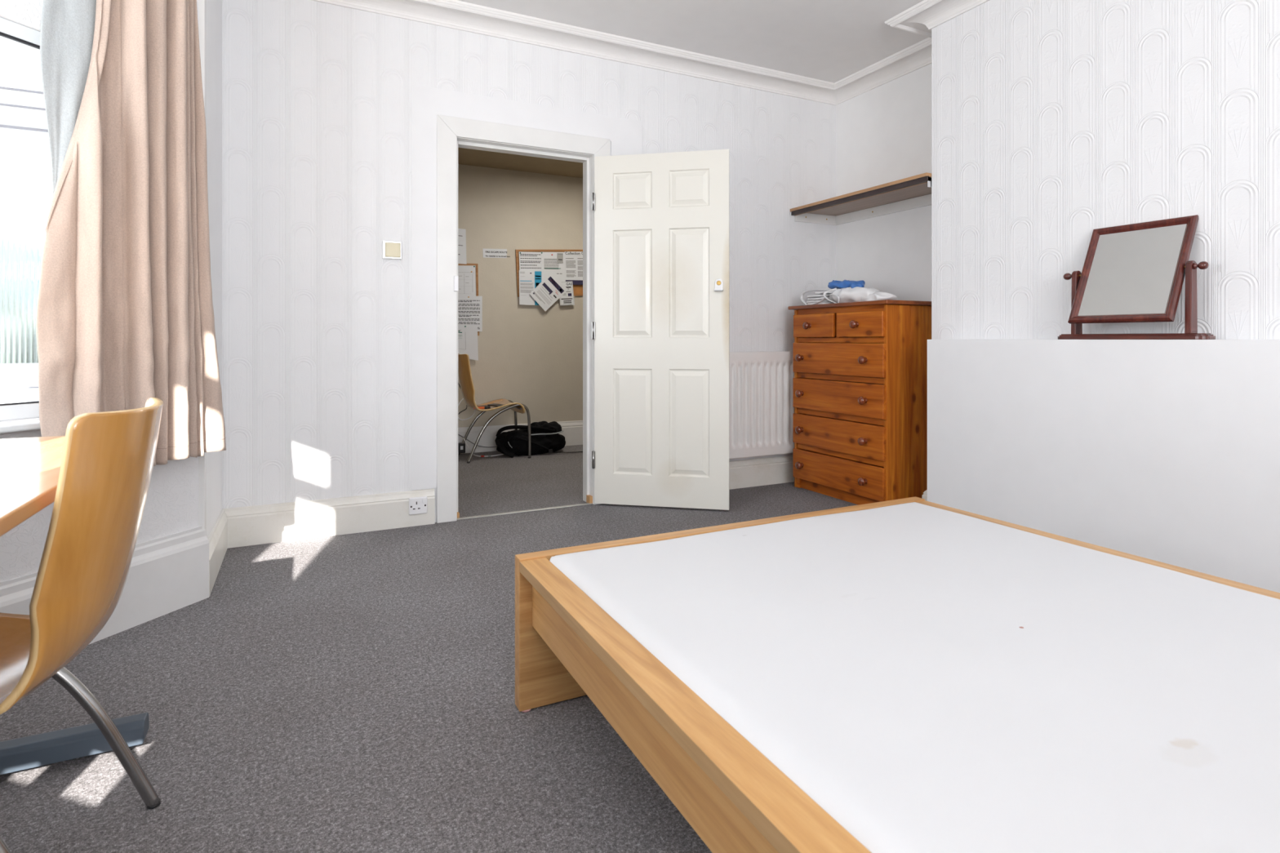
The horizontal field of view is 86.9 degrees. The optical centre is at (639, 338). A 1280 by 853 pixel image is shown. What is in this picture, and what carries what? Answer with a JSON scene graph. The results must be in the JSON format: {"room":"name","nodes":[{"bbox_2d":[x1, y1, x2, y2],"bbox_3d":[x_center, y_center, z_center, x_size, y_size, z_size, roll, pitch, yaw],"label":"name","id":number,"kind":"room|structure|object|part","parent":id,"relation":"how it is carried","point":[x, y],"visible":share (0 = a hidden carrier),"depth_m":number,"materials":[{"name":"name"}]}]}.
{"room":"bedroom","nodes":[
{"label":"bedroom","id":0,"kind":"room"},
{"bbox_2d":[0,0,198,582],"bbox_3d":[-1.857,-0.372,1.983,0.140,2.645,1.124,0,0,19],"label":"wall","id":1,"kind":"structure","parent":0,"point":[171,505],"depth_m":2.03,"materials":[{"name":"white paint"}]},
{"bbox_2d":[0,17,40,421],"bbox_3d":[-1.846,-0.343,1.971,0.070,1.155,0.900,0,0,19],"label":"window","id":2,"kind":"structure","parent":1,"relation":"in","point":[12,33],"depth_m":1.98,"materials":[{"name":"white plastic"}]},
{"bbox_2d":[0,419,40,433],"bbox_3d":[-1.752,0.249,1.445,0.530,0.022,2.079,0,0,-4],"label":"window sill","id":3,"kind":"structure","parent":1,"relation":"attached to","point":[17,426],"depth_m":1.91,"materials":[{"name":"white paint"}]},
{"bbox_2d":[0,85,53,404],"bbox_3d":[-2.162,-0.294,2.118,0.950,1.030,0.044,0,0,-26],"label":"window","id":4,"kind":"structure","parent":1,"relation":"in","point":[26,193],"depth_m":2.19,"materials":[{"name":"white glass"}]},
{"bbox_2d":[0,508,227,644],"bbox_3d":[-1.499,0.819,1.397,0.817,0.262,3.365,0,0,-26],"label":"baseboard","id":5,"kind":"structure","parent":1,"relation":"attached to","point":[167,574],"depth_m":2.32,"materials":[{"name":"white wood"}]},
{"bbox_3d":[-1.666,-1.565,1.967,0.653,0.030,0.714,0,0,-26],"label":"rail","id":6,"kind":"object","parent":1,"relation":"attached to","visible":0},
{"bbox_2d":[35,0,226,466],"bbox_3d":[-1.551,-0.574,2.140,0.122,1.953,0.566,0,0,24],"label":"curtain","id":7,"kind":"object","parent":6,"relation":"hanging from","point":[125,318],"visible":0.92,"depth_m":2.09,"materials":[{"name":"beige fabric"}]},
{"bbox_2d":[206,0,222,538],"bbox_3d":[-1.801,-0.372,2.762,0.100,2.645,0.650,0,0,-26],"label":"wall","id":8,"kind":"structure","parent":0,"point":[214,7],"depth_m":2.83,"materials":[{"name":"white paint"}]},
{"bbox_2d":[198,0,206,536],"bbox_3d":[-1.619,-0.422,2.502,0.018,2.405,0.048,0,0,-26],"label":"trim","id":9,"kind":"structure","parent":8,"relation":"attached to","point":[202,3],"depth_m":2.48,"materials":[{"name":"white wood"}]},
{"bbox_2d":[0,444,858,852],"bbox_3d":[0.642,0.990,1.485,4.730,0.080,9.290,0,0,-26],"label":"floor","id":10,"kind":"structure","parent":0,"point":[355,692],"depth_m":1.73,"materials":[{"name":"grey carpet"}]},
{"bbox_2d":[0,435,149,774],"bbox_3d":[-1.244,0.594,1.007,0.668,0.712,1.330,0,0,-26],"label":"desk","id":11,"kind":"object","parent":10,"relation":"on","point":[30,467],"visible":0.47,"depth_m":1.46,"materials":[{"name":"brown wood"}]},
{"bbox_3d":[-1.448,0.908,1.442,0.648,0.048,0.071,0,0,-26],"label":"leg frame","id":12,"kind":"part","parent":11,"relation":"part of","materials":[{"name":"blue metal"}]},
{"bbox_2d":[0,397,163,852],"bbox_3d":[-1.130,0.535,1.120,0.553,0.838,0.412,0,0,-20],"label":"chair","id":13,"kind":"object","parent":10,"relation":"on","point":[108,460],"visible":1,"depth_m":1.10,"materials":[{"name":"brown wood"}]},
{"bbox_3d":[-1.088,0.733,0.938,0.507,0.442,0.039,0,0,-20],"label":"leg","id":14,"kind":"part","parent":13,"relation":"part of","materials":[{"name":"metal"}]},
{"bbox_3d":[-1.214,0.733,1.287,0.507,0.442,0.039,0,0,-20],"label":"leg","id":15,"kind":"part","parent":13,"relation":"part of","materials":[{"name":"metal"}]},
{"bbox_2d":[462,437,503,457],"bbox_3d":[-1.282,0.881,5.485,0.332,0.146,0.111,0,0,0],"label":"cable","id":16,"kind":"object","parent":10,"relation":"on","point":[463,437],"visible":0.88,"depth_m":5.46,"materials":[{"name":"white plastic"}]},
{"bbox_2d":[457,353,531,462],"bbox_3d":[-1.203,0.535,5.443,0.553,0.838,0.412,0,0,-26],"label":"chair","id":17,"kind":"object","parent":10,"relation":"on","point":[464,375],"visible":0.9,"depth_m":5.28,"materials":[{"name":"brown wood"}]},
{"bbox_2d":[457,398,475,420],"bbox_3d":[-1.429,0.567,5.558,0.167,0.202,0.042,0,0,-26],"label":"cable","id":18,"kind":"object","parent":17,"relation":"hanging from","point":[462,398],"visible":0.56,"depth_m":5.55,"materials":[{"name":"white plastic"}]},
{"bbox_2d":[473,406,487,408],"bbox_3d":[-1.243,0.538,5.274,0.104,0.020,0.036,0,0,-6],"label":"utility knife","id":19,"kind":"object","parent":17,"relation":"on","point":[479,407],"visible":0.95,"depth_m":5.26,"materials":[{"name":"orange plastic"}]},
{"bbox_3d":[-1.265,0.733,5.619,0.507,0.442,0.039,0,0,-26],"label":"leg","id":20,"kind":"part","parent":17,"relation":"part of","materials":[{"name":"metal"}]},
{"bbox_2d":[487,403,503,407],"bbox_3d":[-1.139,0.526,5.363,0.075,0.014,0.150,0,0,-44],"label":"mobile phone","id":21,"kind":"object","parent":17,"relation":"on","point":[494,404],"visible":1,"depth_m":5.35,"materials":[{"name":"black plastic"}]},
{"bbox_3d":[-1.100,0.733,5.287,0.507,0.442,0.039,0,0,-26],"label":"leg","id":22,"kind":"part","parent":17,"relation":"part of","materials":[{"name":"metal"}]},
{"bbox_2d":[494,421,582,457],"bbox_3d":[-0.804,0.819,5.654,0.832,0.262,0.320,0,0,-26],"label":"backpack","id":23,"kind":"object","parent":10,"relation":"on","point":[546,437],"visible":0.95,"depth_m":5.51,"materials":[{"name":"black fabric"}]},
{"bbox_2d":[787,299,931,505],"bbox_3d":[1.335,0.370,4.085,0.515,1.160,0.826,0,0,-26],"label":"dresser","id":24,"kind":"object","parent":10,"relation":"on","point":[860,381],"visible":0.91,"depth_m":3.80,"materials":[{"name":"brown wood"}]},
{"bbox_3d":[0.999,0.792,4.236,0.047,0.047,0.047,0,0,-26],"label":"knob","id":25,"kind":"part","parent":24,"relation":"part of","materials":[{"name":"brown wood"}]},
{"bbox_3d":[0.999,0.570,4.236,0.047,0.047,0.047,0,0,-26],"label":"knob","id":26,"kind":"part","parent":24,"relation":"part of","materials":[{"name":"brown wood"}]},
{"bbox_3d":[0.999,0.343,4.236,0.047,0.047,0.047,0,0,-26],"label":"knob","id":27,"kind":"part","parent":24,"relation":"part of","materials":[{"name":"brown wood"}]},
{"bbox_3d":[0.999,0.118,4.236,0.047,0.047,0.047,0,0,-26],"label":"knob","id":28,"kind":"part","parent":24,"relation":"part of","materials":[{"name":"brown wood"}]},
{"bbox_3d":[1.030,-0.082,4.173,0.047,0.047,0.047,0,0,-26],"label":"knob","id":29,"kind":"part","parent":24,"relation":"part of","materials":[{"name":"brown wood"}]},
{"bbox_3d":[1.070,-0.082,4.167,0.023,0.142,0.363,0,0,-26],"label":"drawer","id":30,"kind":"part","parent":24,"relation":"part of","materials":[{"name":"brown wood"}]},
{"bbox_3d":[1.197,0.382,4.435,0.448,1.136,0.020,0,0,-26],"label":"panel","id":31,"kind":"part","parent":24,"relation":"part of","materials":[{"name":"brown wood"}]},
{"bbox_3d":[1.156,0.792,3.995,0.023,0.183,0.756,0,0,-26],"label":"drawer","id":32,"kind":"part","parent":24,"relation":"part of","materials":[{"name":"brown wood"}]},
{"bbox_3d":[1.156,0.570,3.995,0.023,0.187,0.756,0,0,-26],"label":"drawer","id":33,"kind":"part","parent":24,"relation":"part of","materials":[{"name":"brown wood"}]},
{"bbox_3d":[1.156,0.343,3.995,0.023,0.188,0.756,0,0,-26],"label":"drawer","id":34,"kind":"part","parent":24,"relation":"part of","materials":[{"name":"brown wood"}]},
{"bbox_3d":[1.156,0.118,3.995,0.023,0.188,0.756,0,0,-26],"label":"drawer","id":35,"kind":"part","parent":24,"relation":"part of","materials":[{"name":"brown wood"}]},
{"bbox_3d":[1.174,0.255,4.005,0.016,0.886,0.730,0,0,-26],"label":"rail","id":36,"kind":"part","parent":24,"relation":"part of","materials":[{"name":"brown wood"}]},
{"bbox_2d":[800,286,897,305],"bbox_3d":[1.264,-0.264,4.116,0.225,0.107,0.668,0,0,-26],"label":"bag","id":37,"kind":"object","parent":24,"relation":"on","point":[857,294],"visible":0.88,"depth_m":4.03,"materials":[{"name":"white plastic"}]},
{"bbox_3d":[1.143,-0.265,4.221,0.100,0.106,0.372,0,0,-26],"label":"bag handle","id":38,"kind":"part","parent":37,"relation":"part of","materials":[{"name":"white plastic"}]},
{"bbox_2d":[827,280,865,288],"bbox_3d":[1.266,-0.327,4.121,0.115,0.078,0.290,0,0,-26],"label":"glove","id":39,"kind":"object","parent":37,"relation":"on","point":[845,283],"visible":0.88,"depth_m":4.08,"materials":[{"name":"blue fabric"}]},
{"bbox_3d":[1.208,-0.082,3.815,0.047,0.047,0.047,0,0,-26],"label":"knob","id":40,"kind":"part","parent":24,"relation":"part of","materials":[{"name":"brown wood"}]},
{"bbox_3d":[1.243,-0.082,3.819,0.023,0.142,0.353,0,0,-26],"label":"drawer","id":41,"kind":"part","parent":24,"relation":"part of","materials":[{"name":"brown wood"}]},
{"bbox_3d":[1.237,0.792,3.757,0.047,0.047,0.047,0,0,-26],"label":"knob","id":42,"kind":"part","parent":24,"relation":"part of","materials":[{"name":"brown wood"}]},
{"bbox_3d":[1.237,0.570,3.757,0.047,0.047,0.047,0,0,-26],"label":"knob","id":43,"kind":"part","parent":24,"relation":"part of","materials":[{"name":"brown wood"}]},
{"bbox_3d":[1.237,0.343,3.757,0.047,0.047,0.047,0,0,-26],"label":"knob","id":44,"kind":"part","parent":24,"relation":"part of","materials":[{"name":"brown wood"}]},
{"bbox_3d":[1.237,0.118,3.757,0.047,0.047,0.047,0,0,-26],"label":"knob","id":45,"kind":"part","parent":24,"relation":"part of","materials":[{"name":"brown wood"}]},
{"bbox_3d":[1.530,0.382,3.763,0.448,1.136,0.020,0,0,-26],"label":"panel","id":46,"kind":"part","parent":24,"relation":"part of","materials":[{"name":"brown wood"}]},
{"bbox_2d":[515,497,1279,852],"bbox_3d":[0.784,0.550,1.151,1.452,0.800,2.060,0,0,-26],"label":"frame","id":47,"kind":"object","parent":10,"relation":"on","point":[734,797],"visible":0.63,"depth_m":1.15,"materials":[{"name":"brown wood"}]},
{"bbox_3d":[0.175,0.662,0.849,0.027,0.143,1.976,0,0,-26],"label":"rail","id":48,"kind":"part","parent":47,"relation":"part of","materials":[{"name":"brown wood"}]},
{"bbox_3d":[0.336,0.752,2.054,1.452,0.387,0.042,0,0,-26],"label":"footboard","id":49,"kind":"part","parent":47,"relation":"part of","materials":[{"name":"brown wood"}]},
{"bbox_2d":[549,502,1279,852],"bbox_3d":[0.782,0.626,1.157,1.334,0.156,1.956,0,0,-26],"label":"mattress","id":50,"kind":"object","parent":47,"relation":"on","point":[935,680],"visible":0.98,"depth_m":1.12,"materials":[{"name":"white fabric"}]},
{"bbox_2d":[457,164,582,427],"bbox_3d":[-0.940,-0.250,5.942,3.800,2.400,0.100,0,0,-26],"label":"wall","id":51,"kind":"structure","parent":0,"point":[531,356],"depth_m":5.84,"materials":[{"name":"beige paint"}]},
{"bbox_2d":[457,228,466,264],"bbox_3d":[-1.494,-0.769,5.591,0.118,0.295,0.002,0,0,-26],"label":"notice","id":52,"kind":"object","parent":51,"relation":"attached to","point":[461,232],"visible":0.64,"depth_m":5.60,"materials":[{"name":"paper"}]},
{"bbox_2d":[457,263,479,335],"bbox_3d":[-1.510,-0.320,5.595,0.355,0.622,0.014,0,0,-26],"label":"notice board","id":53,"kind":"object","parent":51,"relation":"attached to","point":[476,264],"visible":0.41,"depth_m":5.66,"materials":[{"name":"brown wood"}]},
{"bbox_2d":[457,265,475,296],"bbox_3d":[-1.498,-0.481,5.589,0.284,0.266,0.009,0,0,-26],"label":"sheet","id":54,"kind":"object","parent":53,"relation":"attached to","point":[466,273],"visible":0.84,"depth_m":5.62,"materials":[{"name":"paper"}]},
{"bbox_2d":[457,324,478,360],"bbox_3d":[-1.504,0.032,5.572,0.344,0.296,0.009,0,0,-26],"label":"poster","id":55,"kind":"object","parent":53,"relation":"attached to","point":[467,334],"visible":0.6,"depth_m":5.62,"materials":[{"name":"paper"}]},
{"bbox_2d":[457,295,482,331],"bbox_3d":[-1.492,-0.211,5.585,0.378,0.298,0.009,0,0,-26],"label":"sheet","id":56,"kind":"object","parent":53,"relation":"attached to","point":[469,308],"visible":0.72,"depth_m":5.63,"materials":[{"name":"paper"}]},
{"bbox_2d":[457,434,497,447],"bbox_3d":[-1.353,0.836,5.595,0.348,0.139,0.014,0,0,-15],"label":"cable","id":57,"kind":"object","parent":51,"relation":"attached to","point":[458,434],"visible":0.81,"depth_m":5.60,"materials":[{"name":"grey plastic"}]},
{"bbox_2d":[482,248,510,257],"bbox_3d":[-1.220,-0.727,5.744,0.233,0.083,0.002,0,0,-26],"label":"notice","id":58,"kind":"object","parent":51,"relation":"attached to","point":[487,253],"visible":1,"depth_m":5.74,"materials":[{"name":"paper"}]},
{"bbox_2d":[457,420,582,453],"bbox_3d":[-0.913,0.843,5.887,3.600,0.215,0.022,0,0,-26],"label":"baseboard","id":59,"kind":"structure","parent":51,"relation":"attached to","point":[573,430],"depth_m":5.71,"materials":[{"name":"white wood"}]},
{"bbox_2d":[457,442,465,453],"bbox_3d":[-1.465,0.894,5.538,0.060,0.080,0.056,0,0,-26],"label":"power adapter","id":60,"kind":"object","parent":59,"relation":"attached to","point":[461,446],"visible":0.8,"depth_m":5.51,"materials":[{"name":"black plastic"}]},
{"bbox_2d":[515,249,582,297],"bbox_3d":[-0.698,-0.589,5.998,0.831,0.456,0.014,0,0,-26],"label":"notice board","id":61,"kind":"object","parent":51,"relation":"attached to","point":[577,289],"visible":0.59,"depth_m":5.92,"materials":[{"name":"brown wood"}]},
{"bbox_2d":[519,251,541,270],"bbox_3d":[-0.946,-0.661,5.862,0.213,0.195,0.009,0,0,-26],"label":"instruction sheet","id":62,"kind":"object","parent":61,"relation":"attached to","point":[527,260],"visible":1,"depth_m":5.86,"materials":[{"name":"paper"}]},
{"bbox_2d":[519,270,542,305],"bbox_3d":[-0.948,-0.446,5.852,0.205,0.305,0.002,0,0,-26],"label":"council letter","id":63,"kind":"object","parent":61,"relation":"attached to","point":[529,280],"visible":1,"depth_m":5.84,"materials":[{"name":"paper"}]},
{"bbox_2d":[529,271,568,311],"bbox_3d":[-0.795,-0.413,5.915,0.356,0.349,0.002,0,0,-26],"label":"flyer","id":64,"kind":"object","parent":61,"relation":"attached to","point":[550,289],"visible":1,"depth_m":5.91,"materials":[{"name":"paper"}]},
{"bbox_2d":[541,252,565,281],"bbox_3d":[-0.759,-0.617,5.952,0.232,0.308,0.009,0,0,-26],"label":"email printout","id":65,"kind":"object","parent":61,"relation":"attached to","point":[548,260],"visible":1,"depth_m":5.95,"materials":[{"name":"paper"}]},
{"bbox_2d":[556,253,563,262],"bbox_3d":[-0.706,-0.716,5.975,0.056,0.088,0.002,0,0,-26],"label":"grey voucher","id":66,"kind":"object","parent":65,"relation":"attached to","point":[559,255],"visible":1,"depth_m":5.97,"materials":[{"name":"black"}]},
{"bbox_2d":[560,281,574,305],"bbox_3d":[-0.650,-0.404,5.993,0.151,0.219,0.002,0,0,-26],"label":"notice","id":67,"kind":"object","parent":61,"relation":"attached to","point":[567,298],"visible":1,"depth_m":6.00,"materials":[{"name":"paper"}]},
{"bbox_2d":[564,251,582,284],"bbox_3d":[-0.540,-0.635,6.061,0.287,0.306,0.002,0,0,-26],"label":"poster","id":68,"kind":"object","parent":61,"relation":"attached to","point":[573,260],"visible":0.72,"depth_m":6.04,"materials":[{"name":"paper"}]},
{"bbox_2d":[457,147,582,177],"bbox_3d":[-0.549,-1.500,5.042,3.700,0.100,2.060,0,0,-26],"label":"ceiling","id":69,"kind":"structure","parent":0,"point":[469,157],"depth_m":5.57,"materials":[{"name":"paint"}]},
{"bbox_2d":[222,0,835,522],"bbox_3d":[-0.299,-0.372,3.943,3.840,2.645,0.130,0,0,-26],"label":"wall","id":70,"kind":"structure","parent":0,"point":[317,95],"depth_m":3.33,"materials":[{"name":"white paper"}]},
{"bbox_2d":[223,488,435,548],"bbox_3d":[-1.477,0.861,3.274,0.935,0.177,0.022,0,0,-26],"label":"baseboard","id":71,"kind":"structure","parent":70,"relation":"attached to","point":[247,526],"depth_m":3.25,"materials":[{"name":"white wood"}]},
{"bbox_2d":[382,240,401,259],"bbox_3d":[-1.244,-0.446,3.391,0.090,0.090,0.020,0,0,-26],"label":"light switch","id":72,"kind":"object","parent":70,"relation":"attached to","point":[390,249],"visible":1,"depth_m":3.38,"materials":[{"name":"white plastic"}]},
{"bbox_2d":[408,496,426,515],"bbox_3d":[-1.125,0.846,3.428,0.090,0.086,0.015,0,0,-26],"label":"power socket","id":73,"kind":"object","parent":70,"relation":"attached to","point":[417,505],"visible":1,"depth_m":3.42,"materials":[{"name":"white plastic"}]},
{"bbox_2d":[436,114,609,523],"bbox_3d":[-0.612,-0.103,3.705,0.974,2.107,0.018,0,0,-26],"label":"door frame","id":74,"kind":"structure","parent":70,"relation":"attached to","point":[449,128],"depth_m":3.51,"materials":[{"name":"white wood"}]},
{"bbox_2d":[457,502,592,519],"bbox_3d":[-0.620,0.947,3.721,0.768,0.006,0.027,0,0,-26],"label":"trim","id":75,"kind":"structure","parent":70,"relation":"attached to","point":[584,504],"depth_m":3.70,"materials":[{"name":"metal"}]},
{"bbox_2d":[591,149,729,510],"bbox_3d":[0.109,-0.051,3.787,0.776,1.978,0.057,0,0,12],"label":"door","id":76,"kind":"structure","parent":70,"relation":"in","point":[660,326],"depth_m":3.78,"materials":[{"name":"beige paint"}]},
{"bbox_3d":[0.432,-0.296,3.703,0.046,0.070,0.022,0,0,12],"label":"lock pull","id":77,"kind":"part","parent":76,"relation":"part of","materials":[{"name":"gold metal"}]},
{"bbox_2d":[729,351,794,459],"bbox_3d":[0.609,0.516,4.274,0.852,0.868,0.084,0,0,-26],"label":"radiator","id":78,"kind":"object","parent":70,"relation":"attached to","point":[762,410],"visible":0.58,"depth_m":4.31,"materials":[{"name":"metal"}]},
{"bbox_3d":[0.611,0.434,4.270,0.852,0.645,0.015,0,0,-26],"label":"panel","id":79,"kind":"part","parent":78,"relation":"part of","materials":[{"name":"metal"}]},
{"bbox_2d":[729,455,927,501],"bbox_3d":[0.869,0.864,3.783,1.689,0.172,1.195,0,0,-26],"label":"baseboard","id":80,"kind":"structure","parent":70,"relation":"attached to","point":[750,473],"depth_m":4.37,"materials":[{"name":"white wood"}]},
{"bbox_2d":[457,0,928,82],"bbox_3d":[0.941,-1.745,0.495,4.485,0.100,7.250,0,0,-26],"label":"ceiling","id":81,"kind":"structure","parent":0,"point":[831,41],"depth_m":3.65,"materials":[{"name":"paint"}]},
{"bbox_2d":[835,63,931,301],"bbox_3d":[3.005,-0.372,1.492,0.100,2.645,7.200,0,0,-26],"label":"wall","id":82,"kind":"structure","parent":0,"point":[883,132],"depth_m":4.28,"materials":[{"name":"painted plaster"}]},
{"bbox_2d":[790,172,931,225],"bbox_3d":[1.427,-0.828,4.109,0.400,0.080,1.107,0,0,-26],"label":"shelf","id":83,"kind":"object","parent":82,"relation":"attached to","point":[913,192],"visible":0.8,"depth_m":4.16,"materials":[{"name":"brown wood"}]},
{"bbox_2d":[927,339,1279,592],"bbox_3d":[2.304,0.476,1.813,0.140,0.948,3.600,0,0,-26],"label":"wall","id":84,"kind":"structure","parent":0,"point":[1167,451],"depth_m":2.60,"materials":[{"name":"white paint"}]},
{"bbox_2d":[1057,214,1215,339],"bbox_3d":[1.889,-0.227,2.604,0.190,0.457,0.528,0,0,-26],"label":"mirror","id":85,"kind":"object","parent":84,"relation":"on","point":[1131,273],"visible":1,"depth_m":2.58,"materials":[{"name":"brown wood"}]},
{"bbox_3d":[1.784,-0.260,2.811,0.030,0.030,0.042,0,0,-26],"label":"knob","id":86,"kind":"part","parent":85,"relation":"part of","materials":[{"name":"brown wood"}]},
{"bbox_3d":[1.798,-0.149,2.783,0.048,0.263,0.020,0,0,-26],"label":"post","id":87,"kind":"part","parent":85,"relation":"part of","materials":[{"name":"brown wood"}]},
{"bbox_3d":[1.976,-0.149,2.424,0.048,0.263,0.020,0,0,-26],"label":"post","id":88,"kind":"part","parent":85,"relation":"part of","materials":[{"name":"brown wood"}]},
{"bbox_3d":[1.990,-0.260,2.396,0.030,0.030,0.042,0,0,-26],"label":"knob","id":89,"kind":"part","parent":85,"relation":"part of","materials":[{"name":"brown wood"}]},
{"bbox_2d":[931,0,1279,339],"bbox_3d":[3.044,-0.372,0.891,0.365,2.645,6.090,0,0,-26],"label":"wall","id":90,"kind":"structure","parent":0,"point":[1055,122],"depth_m":2.82,"materials":[{"name":"white paper"}]},
{"bbox_2d":[311,0,989,105],"bbox_3d":[1.330,-1.663,0.660,3.640,0.083,7.200,0,0,-26],"label":"crown molding","id":91,"kind":"structure","parent":90,"relation":"attached to","point":[925,15],"depth_m":3.81,"materials":[{"name":"paint"}]}
]}

